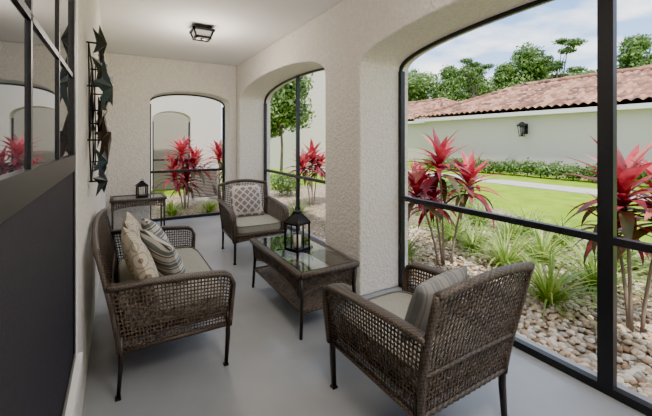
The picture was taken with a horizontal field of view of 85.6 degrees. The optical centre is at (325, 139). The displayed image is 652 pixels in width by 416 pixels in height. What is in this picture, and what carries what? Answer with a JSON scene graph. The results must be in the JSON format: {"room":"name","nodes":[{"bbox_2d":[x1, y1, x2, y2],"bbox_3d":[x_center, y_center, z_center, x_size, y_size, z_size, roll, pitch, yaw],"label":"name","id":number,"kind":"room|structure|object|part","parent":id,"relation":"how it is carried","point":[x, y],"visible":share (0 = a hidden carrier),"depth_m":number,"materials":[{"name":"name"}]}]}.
{"room":"screened porch","nodes":[
{"label":"screened porch","id":0,"kind":"room"},
{"bbox_2d":[74,0,105,415],"bbox_3d":[-1.538,0.030,2.041,0.230,2.940,8.480,0,0,-31],"label":"wall","id":1,"kind":"structure","parent":0,"point":[89,16],"depth_m":2.09,"materials":[{"name":"paint"}]},
{"bbox_2d":[0,0,70,177],"bbox_3d":[-0.521,-0.443,0.523,0.016,1.015,2.330,0,0,-31],"label":"glass","id":2,"kind":"object","parent":1,"relation":"attached to","point":[13,23],"visible":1,"depth_m":0.88,"materials":[{"name":"grey"}]},
{"bbox_2d":[0,173,72,415],"bbox_3d":[-0.518,0.532,0.524,0.022,0.795,2.330,0,0,-31],"label":"door panel","id":3,"kind":"object","parent":1,"relation":"attached to","point":[36,242],"visible":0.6,"depth_m":0.87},
{"bbox_2d":[0,0,75,415],"bbox_3d":[-0.541,-0.010,0.511,0.088,1.980,2.430,0,0,-31],"label":"frame","id":4,"kind":"object","parent":1,"relation":"attached to","point":[19,189],"visible":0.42,"depth_m":0.86,"materials":[{"name":"brown metal"}]},
{"bbox_2d":[65,0,82,415],"bbox_3d":[-0.510,-0.010,0.558,0.030,2.080,2.480,0,0,-31],"label":"trim","id":5,"kind":"structure","parent":1,"relation":"attached to","point":[72,399],"depth_m":1.58,"materials":[{"name":"white paint"}]},
{"bbox_2d":[86,24,112,195],"bbox_3d":[-1.623,-0.177,2.555,0.140,1.111,1.073,0,0,-31],"label":"wall art","id":6,"kind":"object","parent":1,"relation":"attached to","point":[103,81],"visible":1,"depth_m":2.31,"materials":[{"name":"grey metal"}]},
{"bbox_2d":[100,89,104,210],"bbox_3d":[-2.822,0.450,4.314,0.175,2.100,0.900,0,0,-31],"label":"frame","id":7,"kind":"object","parent":1,"relation":"attached to","point":[102,194],"visible":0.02,"depth_m":3.96,"materials":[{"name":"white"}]},
{"bbox_2d":[152,112,188,189],"bbox_3d":[-5.459,-0.051,11.294,3.300,3.299,0.200,0,0,-31],"label":"wall","id":8,"kind":"structure","parent":0,"point":[171,125],"depth_m":11.36,"materials":[{"name":"beige paint"}]},
{"bbox_2d":[106,52,235,228],"bbox_3d":[-2.899,0.030,6.464,2.390,2.940,0.520,0,0,-31],"label":"wall","id":9,"kind":"structure","parent":0,"point":[137,79],"depth_m":6.01,"materials":[{"name":"paint"}]},
{"bbox_2d":[150,94,224,221],"bbox_3d":[-2.648,0.308,6.776,1.410,2.383,0.050,0,0,-31],"label":"frame","id":10,"kind":"object","parent":9,"relation":"attached to","point":[222,103],"visible":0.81,"depth_m":6.83,"materials":[{"name":"brown metal"}]},
{"bbox_2d":[99,0,342,66],"bbox_3d":[-0.375,-1.540,3.060,3.270,0.200,9.450,0,0,-31],"label":"ceiling","id":11,"kind":"structure","parent":0,"point":[149,28],"depth_m":4.39,"materials":[{"name":"white paint"}]},
{"bbox_2d":[189,23,214,41],"bbox_3d":[-1.575,-1.359,4.471,0.266,0.163,0.266,0,0,-31],"label":"ceiling light","id":12,"kind":"object","parent":11,"relation":"attached to","point":[198,32],"depth_m":4.40,"materials":[{"name":"white glass"}]},
{"bbox_2d":[82,215,651,415],"bbox_3d":[-0.414,1.570,2.921,3.060,0.140,9.250,0,0,-31],"label":"floor","id":13,"kind":"structure","parent":0,"point":[270,371],"depth_m":2.25,"materials":[{"name":"paint"}]},
{"bbox_2d":[109,193,166,231],"bbox_3d":[-2.966,1.196,5.565,0.774,0.607,0.534,0,0,-31],"label":"end table","id":14,"kind":"object","parent":13,"relation":"on","point":[152,199],"visible":0.99,"depth_m":5.42,"materials":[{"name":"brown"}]},
{"bbox_3d":[-2.966,0.906,5.565,0.680,0.012,0.440,0,0,-31],"label":"glass","id":15,"kind":"part","parent":14,"relation":"part of","materials":[{"name":"grey"}]},
{"bbox_2d":[135,181,148,197],"bbox_3d":[-2.923,0.756,5.591,0.159,0.287,0.159,0,0,-41],"label":"candle lantern","id":16,"kind":"object","parent":14,"relation":"on","point":[141,183],"visible":1,"depth_m":5.56,"materials":[{"name":"black metal"}]},
{"bbox_2d":[91,208,235,401],"bbox_3d":[-1.322,1.036,2.750,0.829,0.930,1.483,0,0,-31],"label":"wicker loveseat","id":17,"kind":"object","parent":13,"relation":"on","point":[133,315],"visible":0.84,"depth_m":2.23,"materials":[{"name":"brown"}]},
{"bbox_2d":[122,212,141,239],"bbox_3d":[-1.542,0.820,2.864,0.209,0.414,0.450,0,0,-23],"label":"throw pillow","id":18,"kind":"object","parent":17,"relation":"on","point":[130,223],"visible":0.23,"depth_m":2.74,"materials":[{"name":"beige fabric"}]},
{"bbox_2d":[121,226,161,305],"bbox_3d":[-1.222,0.820,2.321,0.208,0.432,0.460,0,0,-37],"label":"throw pillow","id":19,"kind":"object","parent":17,"relation":"on","point":[140,264],"visible":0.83,"depth_m":2.17,"materials":[{"name":"beige fabric"}]},
{"bbox_2d":[141,218,169,242],"bbox_3d":[-1.471,0.855,3.057,0.225,0.399,0.441,0,0,-33],"label":"throw pillow","id":20,"kind":"object","parent":17,"relation":"on","point":[151,226],"visible":0.48,"depth_m":2.92,"materials":[{"name":"grey fabric"}]},
{"bbox_2d":[139,228,188,283],"bbox_3d":[-1.176,0.855,2.558,0.471,0.428,0.227,0,0,34],"label":"throw pillow","id":21,"kind":"object","parent":17,"relation":"on","point":[168,261],"visible":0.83,"depth_m":2.45,"materials":[{"name":"grey fabric"}]},
{"bbox_2d":[217,179,288,264],"bbox_3d":[-1.013,1.036,4.744,0.753,0.930,0.942,0,0,-28],"label":"wicker armchair","id":22,"kind":"object","parent":13,"relation":"on","point":[239,229],"visible":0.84,"depth_m":4.54,"materials":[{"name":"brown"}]},
{"bbox_2d":[229,183,263,216],"bbox_3d":[-1.089,0.825,4.828,0.456,0.417,0.217,0,0,-25],"label":"throw pillow","id":23,"kind":"object","parent":22,"relation":"on","point":[245,200],"visible":0.98,"depth_m":4.77,"materials":[{"name":"beige fabric"}]},
{"bbox_2d":[236,212,280,234],"bbox_3d":[-0.977,1.095,4.674,0.597,0.129,0.747,0,0,-28],"label":"seat cushion","id":24,"kind":"object","parent":22,"relation":"on","point":[268,223],"depth_m":4.42,"materials":[{"name":"grey fabric"}]},
{"bbox_2d":[250,232,359,339],"bbox_3d":[-0.247,1.252,3.246,0.577,0.498,1.157,0,0,-31],"label":"wicker coffee table","id":25,"kind":"object","parent":13,"relation":"on","point":[300,278],"visible":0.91,"depth_m":2.94,"materials":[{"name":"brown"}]},
{"bbox_2d":[284,205,310,253],"bbox_3d":[-0.264,0.802,3.236,0.180,0.406,0.180,0,0,39],"label":"candle lantern","id":26,"kind":"object","parent":25,"relation":"on","point":[297,218],"visible":1,"depth_m":3.21,"materials":[{"name":"black metal"}]},
{"bbox_2d":[294,234,300,247],"bbox_3d":[-0.264,0.928,3.236,0.067,0.105,0.067,0,0,39],"label":"candle","id":27,"kind":"object","parent":26,"relation":"on","point":[295,234],"depth_m":3.21,"materials":[{"name":"beige wax"}]},
{"bbox_3d":[-0.247,1.010,3.246,0.460,0.008,1.040,0,0,-31],"label":"glass","id":28,"kind":"part","parent":25,"relation":"part of","materials":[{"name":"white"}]},
{"bbox_2d":[321,261,534,415],"bbox_3d":[0.526,1.036,1.950,0.753,0.930,0.942,0,0,-32],"label":"wicker armchair","id":29,"kind":"object","parent":13,"relation":"on","point":[426,366],"visible":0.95,"depth_m":1.69,"materials":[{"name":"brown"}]},
{"bbox_2d":[339,290,491,392],"bbox_3d":[0.485,1.095,2.018,0.597,0.129,0.747,0,0,-32],"label":"seat cushion","id":30,"kind":"object","parent":29,"relation":"on","point":[395,303],"depth_m":1.82,"materials":[{"name":"grey fabric"}]},
{"bbox_2d":[403,265,467,339],"bbox_3d":[0.569,0.855,1.847,0.397,0.382,0.212,0,0,-27],"label":"throw pillow","id":31,"kind":"object","parent":29,"relation":"on","point":[417,314],"visible":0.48,"depth_m":1.75,"materials":[{"name":"beige fabric"}]},
{"bbox_2d":[236,0,554,295],"bbox_3d":[0.559,0.030,3.583,0.630,2.940,9.000,0,0,-31],"label":"wall","id":32,"kind":"structure","parent":0,"point":[361,46],"depth_m":3.53,"materials":[{"name":"paint"}]},
{"bbox_2d":[264,68,324,243],"bbox_3d":[-0.391,0.228,5.572,0.050,2.543,3.240,0,0,-31],"label":"frame","id":33,"kind":"object","parent":32,"relation":"attached to","point":[297,175],"visible":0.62,"depth_m":5.67,"materials":[{"name":"brown metal"}]},
{"bbox_2d":[398,0,651,415],"bbox_3d":[1.668,0.263,2.090,0.050,2.473,3.590,0,0,-31],"label":"frame","id":34,"kind":"object","parent":32,"relation":"attached to","point":[606,238],"visible":0.98,"depth_m":2.09,"materials":[{"name":"black metal"}]},
{"label":"outside","id":35,"kind":"structure","parent":0,"visible":0},
{"bbox_2d":[154,160,651,250],"bbox_3d":[14.068,1.620,54.791,200.000,0.001,200.000,0,0,-31],"label":"lawn","id":36,"kind":"structure","parent":35,"point":[524,197],"depth_m":10.09,"materials":[{"name":"green plant"}]},
{"bbox_2d":[150,96,220,189],"bbox_3d":[-5.809,-0.051,9.577,5.750,3.300,0.400,0,0,-31],"label":"wall","id":37,"kind":"structure","parent":36,"relation":"on","point":[203,115],"depth_m":10.54,"materials":[{"name":"beige paint"}]},
{"bbox_2d":[152,121,189,190],"bbox_3d":[-4.527,0.535,10.306,1.020,2.130,0.050,0,0,-31],"label":"window","id":38,"kind":"structure","parent":37,"relation":"in","point":[153,159],"depth_m":10.04,"materials":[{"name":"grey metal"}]},
{"bbox_2d":[270,73,315,182],"bbox_3d":[-1.698,-0.828,13.347,2.558,4.901,2.887,0,0,2],"label":"tree","id":39,"kind":"object","parent":36,"relation":"on","point":[282,111],"visible":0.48,"depth_m":13.03,"materials":[{"name":"green plant"}]},
{"bbox_2d":[270,70,324,171],"bbox_3d":[-1.497,-1.440,20.898,3.300,6.120,6.500,0,0,-31],"label":"wall","id":40,"kind":"structure","parent":36,"relation":"on","point":[316,132],"depth_m":17.84,"materials":[{"name":"beige paint"}]},
{"bbox_2d":[151,185,651,391],"bbox_3d":[1.072,1.600,4.671,10.600,0.001,14.950,0,0,-31],"label":"gravel bed","id":41,"kind":"object","parent":36,"relation":"on","point":[317,228],"visible":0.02,"depth_m":6.59,"materials":[{"name":"beige gravel"}]},
{"bbox_2d":[151,197,189,215],"bbox_3d":[-3.261,1.416,7.440,1.014,0.480,1.074,0,0,-31],"label":"lily","id":42,"kind":"object","parent":41,"relation":"on","point":[172,210],"visible":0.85,"depth_m":7.41,"materials":[{"name":"green plant"}]},
{"bbox_2d":[152,135,214,208],"bbox_3d":[-3.277,0.742,8.201,1.078,1.739,1.470,0,0,15],"label":"cordyline","id":43,"kind":"object","parent":41,"relation":"on","point":[195,157],"visible":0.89,"depth_m":8.14,"materials":[{"name":"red plant"}]},
{"bbox_2d":[182,167,218,200],"bbox_3d":[-3.471,1.187,9.798,0.860,0.825,0.860,0,0,-31],"label":"air conditioner unit","id":44,"kind":"object","parent":41,"relation":"on","point":[210,188],"visible":0.45,"depth_m":9.53,"materials":[{"name":"brown paint"}]},
{"bbox_2d":[194,198,217,212],"bbox_3d":[-2.562,1.407,7.793,0.888,0.480,0.877,0,0,-31],"label":"lily","id":45,"kind":"object","parent":41,"relation":"on","point":[210,208],"visible":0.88,"depth_m":7.75,"materials":[{"name":"green plant"}]},
{"bbox_2d":[202,139,221,182],"bbox_3d":[-2.624,0.788,8.905,1.235,1.646,1.034,0,0,-31],"label":"cordyline","id":46,"kind":"object","parent":41,"relation":"on","point":[217,149],"visible":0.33,"depth_m":8.77,"materials":[{"name":"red plant"}]},
{"bbox_2d":[270,170,302,195],"bbox_3d":[-1.141,1.242,10.135,1.158,0.739,1.148,0,0,33],"label":"shrub","id":47,"kind":"object","parent":41,"relation":"on","point":[285,186],"visible":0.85,"depth_m":9.89,"materials":[{"name":"green plant"}]},
{"bbox_2d":[279,196,311,217],"bbox_3d":[-0.594,1.424,7.321,1.090,0.523,0.992,0,0,-31],"label":"lily","id":48,"kind":"object","parent":41,"relation":"on","point":[305,203],"visible":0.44,"depth_m":7.38,"materials":[{"name":"green plant"}]},
{"bbox_2d":[282,139,324,205],"bbox_3d":[-0.339,0.779,8.652,1.118,1.665,1.641,0,0,41],"label":"cordyline","id":49,"kind":"object","parent":41,"relation":"on","point":[312,158],"visible":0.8,"depth_m":8.52,"materials":[{"name":"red plant"}]},
{"bbox_2d":[408,225,439,266],"bbox_3d":[1.008,1.368,4.599,1.108,0.646,1.181,0,0,-31],"label":"lily","id":50,"kind":"object","parent":41,"relation":"on","point":[410,254],"visible":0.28,"depth_m":4.61,"materials":[{"name":"green plant"}]},
{"bbox_2d":[408,157,439,215],"bbox_3d":[1.997,0.989,7.531,1.136,1.245,0.921,0,0,-31],"label":"cordyline","id":51,"kind":"object","parent":41,"relation":"on","point":[420,165],"visible":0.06,"depth_m":7.47,"materials":[{"name":"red plant"}]},
{"bbox_2d":[411,201,455,230],"bbox_3d":[2.062,1.349,6.447,1.277,0.721,1.264,0,0,-31],"label":"lily","id":52,"kind":"object","parent":41,"relation":"on","point":[454,201],"visible":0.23,"depth_m":6.37,"materials":[{"name":"green plant"}]},
{"bbox_2d":[437,179,466,199],"bbox_3d":[3.150,1.308,9.415,1.151,0.590,0.986,0,0,18],"label":"shrub","id":53,"kind":"object","parent":41,"relation":"on","point":[448,183],"visible":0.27,"depth_m":9.22,"materials":[{"name":"green plant"}]},
{"bbox_2d":[411,200,494,247],"bbox_3d":[2.008,1.339,5.615,1.343,0.718,1.476,0,0,-31],"label":"lily","id":54,"kind":"object","parent":41,"relation":"on","point":[446,224],"visible":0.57,"depth_m":5.54,"materials":[{"name":"green plant"}]},
{"bbox_2d":[408,126,507,264],"bbox_3d":[1.460,0.712,4.545,1.469,1.798,1.223,0,0,-31],"label":"cordyline","id":55,"kind":"object","parent":41,"relation":"on","point":[469,174],"visible":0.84,"depth_m":4.44,"materials":[{"name":"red plant"}]},
{"bbox_2d":[432,216,509,264],"bbox_3d":[2.060,1.352,4.998,1.144,0.633,1.233,0,0,-31],"label":"lily","id":56,"kind":"object","parent":41,"relation":"on","point":[463,239],"visible":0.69,"depth_m":5.04,"materials":[{"name":"green plant"}]},
{"bbox_2d":[447,191,496,215],"bbox_3d":[3.038,1.305,7.626,1.434,0.772,1.526,0,0,-31],"label":"lily","id":57,"kind":"object","parent":41,"relation":"on","point":[469,202],"visible":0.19,"depth_m":7.52,"materials":[{"name":"green plant"}]},
{"bbox_2d":[445,193,520,230],"bbox_3d":[2.834,1.329,6.534,1.415,0.811,1.388,0,0,-31],"label":"lily","id":58,"kind":"object","parent":41,"relation":"on","point":[475,218],"visible":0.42,"depth_m":6.52,"materials":[{"name":"green plant"}]},
{"bbox_2d":[323,220,651,398],"bbox_3d":[2.500,1.580,4.029,3.075,0.065,5.282,0,0,-31],"label":"pebbles","id":59,"kind":"object","parent":41,"relation":"on","point":[630,374],"visible":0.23,"depth_m":3.06,"materials":[{"name":"beige stone"}]},
{"bbox_2d":[451,222,557,283],"bbox_3d":[2.215,1.359,4.361,1.239,0.695,1.354,0,0,-31],"label":"lily","id":60,"kind":"object","parent":41,"relation":"on","point":[498,254],"visible":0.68,"depth_m":4.37,"materials":[{"name":"green plant"}]},
{"bbox_2d":[471,201,554,245],"bbox_3d":[2.830,1.313,5.451,1.462,0.715,1.390,0,0,-31],"label":"lily","id":61,"kind":"object","parent":41,"relation":"on","point":[517,229],"visible":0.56,"depth_m":5.36,"materials":[{"name":"green plant"}]},
{"bbox_2d":[489,206,560,233],"bbox_3d":[3.402,1.350,5.949,1.346,0.668,1.296,0,0,-31],"label":"lily","id":62,"kind":"object","parent":41,"relation":"on","point":[518,216],"visible":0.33,"depth_m":5.90,"materials":[{"name":"green plant"}]},
{"bbox_2d":[490,210,596,272],"bbox_3d":[2.801,1.272,4.510,1.473,0.811,1.477,0,0,-31],"label":"lily","id":63,"kind":"object","parent":41,"relation":"on","point":[541,240],"visible":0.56,"depth_m":4.50,"materials":[{"name":"green plant"}]},
{"bbox_2d":[525,213,594,253],"bbox_3d":[3.578,1.359,5.214,1.317,0.657,1.323,0,0,-31],"label":"lily","id":64,"kind":"object","parent":41,"relation":"on","point":[562,243],"visible":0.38,"depth_m":5.18,"materials":[{"name":"green plant"}]},
{"bbox_2d":[486,232,637,325],"bbox_3d":[2.190,1.300,3.406,1.299,0.725,1.224,0,0,-31],"label":"lily","id":65,"kind":"object","parent":41,"relation":"on","point":[547,290],"visible":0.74,"depth_m":3.35,"materials":[{"name":"green plant"}]},
{"bbox_2d":[532,234,651,310],"bbox_3d":[2.901,1.333,3.698,1.356,0.770,1.376,0,0,-31],"label":"lily","id":66,"kind":"object","parent":41,"relation":"on","point":[591,264],"visible":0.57,"depth_m":3.65,"materials":[{"name":"green plant"}]},
{"bbox_2d":[559,212,651,282],"bbox_3d":[3.592,1.297,4.415,1.345,0.794,1.481,0,0,-31],"label":"lily","id":67,"kind":"object","parent":41,"relation":"on","point":[624,255],"visible":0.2,"depth_m":4.28,"materials":[{"name":"green plant"}]},
{"bbox_2d":[560,135,651,332],"bbox_3d":[2.636,0.772,2.858,1.259,1.678,1.029,0,0,13],"label":"cordyline","id":68,"kind":"object","parent":41,"relation":"on","point":[630,168],"visible":0.7,"depth_m":2.89,"materials":[{"name":"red plant"}]},
{"bbox_2d":[623,252,650,274],"bbox_3d":[4.008,1.357,4.010,1.267,0.650,1.303,0,0,-31],"label":"lily","id":69,"kind":"object","parent":41,"relation":"on","point":[643,252],"visible":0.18,"depth_m":4.15,"materials":[{"name":"green plant"}]},
{"bbox_2d":[625,224,651,291],"bbox_3d":[3.670,1.300,3.557,1.378,0.752,1.432,0,0,-31],"label":"lily","id":70,"kind":"object","parent":41,"relation":"on","point":[637,224],"visible":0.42,"depth_m":3.77,"materials":[{"name":"plant"}]},
{"bbox_2d":[408,123,424,160],"bbox_3d":[7.462,0.110,34.039,7.500,3.020,17.000,0,0,-31],"label":"wall","id":71,"kind":"structure","parent":36,"relation":"on","point":[416,139],"depth_m":27.39,"materials":[{"name":"beige paint"}]},
{"bbox_2d":[408,121,424,123],"bbox_3d":[7.462,-1.370,34.039,8.360,0.180,17.860,0,0,-31],"label":"fascia","id":72,"kind":"object","parent":71,"relation":"attached to","point":[409,122],"depth_m":27.25,"materials":[{"name":"white paint"}]},
{"bbox_2d":[408,68,432,97],"bbox_3d":[12.244,-4.501,50.833,6.707,12.251,6.792,0,0,3],"label":"broadleaf tree","id":73,"kind":"object","parent":36,"relation":"on","point":[414,70],"visible":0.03,"depth_m":50.93,"materials":[{"name":"green plant"}]},
{"bbox_2d":[408,71,445,101],"bbox_3d":[12.349,-3.724,45.986,7.179,10.696,7.772,0,0,40],"label":"broadleaf tree","id":74,"kind":"object","parent":36,"relation":"on","point":[424,82],"visible":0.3,"depth_m":44.14,"materials":[{"name":"green plant"}]},
{"bbox_2d":[432,64,467,101],"bbox_3d":[15.873,-4.029,45.022,5.309,11.306,5.955,0,0,0],"label":"broadleaf tree","id":75,"kind":"object","parent":36,"relation":"on","point":[452,80],"visible":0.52,"depth_m":43.99,"materials":[{"name":"green plant"}]},
{"bbox_2d":[452,58,494,97],"bbox_3d":[15.741,-3.688,38.079,4.985,10.623,3.121,0,0,-29],"label":"broadleaf tree","id":76,"kind":"object","parent":36,"relation":"on","point":[473,79],"visible":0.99,"depth_m":37.68,"materials":[{"name":"green plant"}]},
{"bbox_2d":[457,61,494,98],"bbox_3d":[19.531,-4.501,45.526,6.792,12.251,6.707,0,0,43],"label":"broadleaf tree","id":77,"kind":"object","parent":36,"relation":"on","point":[488,89],"visible":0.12,"depth_m":44.46,"materials":[{"name":"green plant"}]},
{"bbox_2d":[480,76,496,88],"bbox_3d":[22.889,-4.106,51.515,8.327,11.460,7.691,0,0,-44],"label":"broadleaf tree","id":78,"kind":"object","parent":36,"relation":"on","point":[490,81],"visible":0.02,"depth_m":50.67,"materials":[{"name":"green plant"}]},
{"bbox_2d":[491,61,519,90],"bbox_3d":[22.753,-4.195,44.697,5.465,11.638,6.130,0,0,31],"label":"broadleaf tree","id":79,"kind":"object","parent":36,"relation":"on","point":[500,77],"visible":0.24,"depth_m":43.93,"materials":[{"name":"green plant"}]},
{"bbox_2d":[409,170,650,200],"bbox_3d":[5.798,1.605,15.047,1.300,0.030,70.000,0,0,-31],"label":"sidewalk","id":80,"kind":"structure","parent":36,"relation":"on","point":[578,190],"depth_m":12.04,"materials":[{"name":"concrete"}]},
{"bbox_2d":[508,42,555,85],"bbox_3d":[25.776,-5.406,45.723,7.698,14.062,7.796,0,0,-16],"label":"broadleaf tree","id":81,"kind":"object","parent":36,"relation":"on","point":[526,71],"visible":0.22,"depth_m":43.86,"materials":[{"name":"green plant"}]},
{"bbox_2d":[422,156,651,186],"bbox_3d":[11.200,1.257,11.538,1.270,1.028,21.429,0,0,-31],"label":"boxwood hedge","id":82,"kind":"object","parent":36,"relation":"on","point":[555,168],"visible":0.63,"depth_m":15.00,"materials":[{"name":"green plant"}]},
{"bbox_2d":[425,109,651,184],"bbox_3d":[17.187,0.185,11.210,8.000,2.870,29.800,0,0,-31],"label":"wall","id":83,"kind":"structure","parent":36,"relation":"on","point":[549,138],"depth_m":15.85,"materials":[{"name":"beige paint"}]},
{"bbox_2d":[517,122,527,136],"bbox_3d":[9.174,-0.502,16.404,0.496,0.676,0.352,0,0,-31],"label":"wall lantern","id":84,"kind":"object","parent":83,"relation":"attached to","point":[523,127],"visible":1,"depth_m":16.32,"materials":[{"name":"black metal"}]},
{"bbox_3d":[9.112,-0.424,16.368,0.207,0.448,0.207,0,0,-31],"label":"glass","id":85,"kind":"part","parent":84,"relation":"part of","materials":[{"name":"grey"}]},
{"bbox_2d":[415,103,651,121],"bbox_3d":[17.187,-1.220,11.210,8.860,0.180,30.660,0,0,-31],"label":"fascia","id":86,"kind":"object","parent":83,"relation":"attached to","point":[639,105],"visible":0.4,"depth_m":15.62,"materials":[{"name":"white paint"}]},
{"bbox_2d":[534,71,582,80],"bbox_3d":[28.752,-3.629,44.645,7.050,10.505,7.633,0,0,27],"label":"broadleaf tree","id":87,"kind":"object","parent":36,"relation":"on","point":[570,74],"visible":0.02,"depth_m":43.56,"materials":[{"name":"green plant"}]},
{"bbox_2d":[530,37,587,81],"bbox_3d":[25.987,-4.938,39.192,3.855,13.123,6.158,0,0,-33],"label":"pine tree","id":88,"kind":"object","parent":36,"relation":"on","point":[552,66],"visible":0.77,"depth_m":38.72,"materials":[{"name":"green plant"}]},
{"bbox_2d":[577,69,596,74],"bbox_3d":[32.600,-3.703,43.913,5.832,10.653,5.906,0,0,15],"label":"broadleaf tree","id":89,"kind":"object","parent":36,"relation":"on","point":[589,71],"visible":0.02,"depth_m":44.35,"materials":[{"name":"green plant"}]},
{"bbox_2d":[617,33,651,68],"bbox_3d":[39.434,-6.023,44.946,7.183,15.296,8.056,0,0,19],"label":"broadleaf tree","id":90,"kind":"object","parent":36,"relation":"on","point":[633,50],"visible":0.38,"depth_m":43.95,"materials":[{"name":"green plant"}]},
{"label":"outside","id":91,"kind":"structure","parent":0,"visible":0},
{"bbox_2d":[414,64,651,118],"bbox_3d":[17.187,-2.356,11.210,9.074,2.025,30.874,0,0,-31],"label":"tile roof","id":92,"kind":"structure","parent":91,"point":[634,85],"depth_m":17.71,"materials":[{"name":"tile"}]},
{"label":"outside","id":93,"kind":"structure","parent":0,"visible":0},
{"bbox_2d":[408,97,456,120],"bbox_3d":[7.462,-2.556,34.039,8.576,2.124,18.076,0,0,-31],"label":"tile roof","id":94,"kind":"structure","parent":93,"point":[415,107],"depth_m":29.60,"materials":[{"name":"tile"}]}
]}

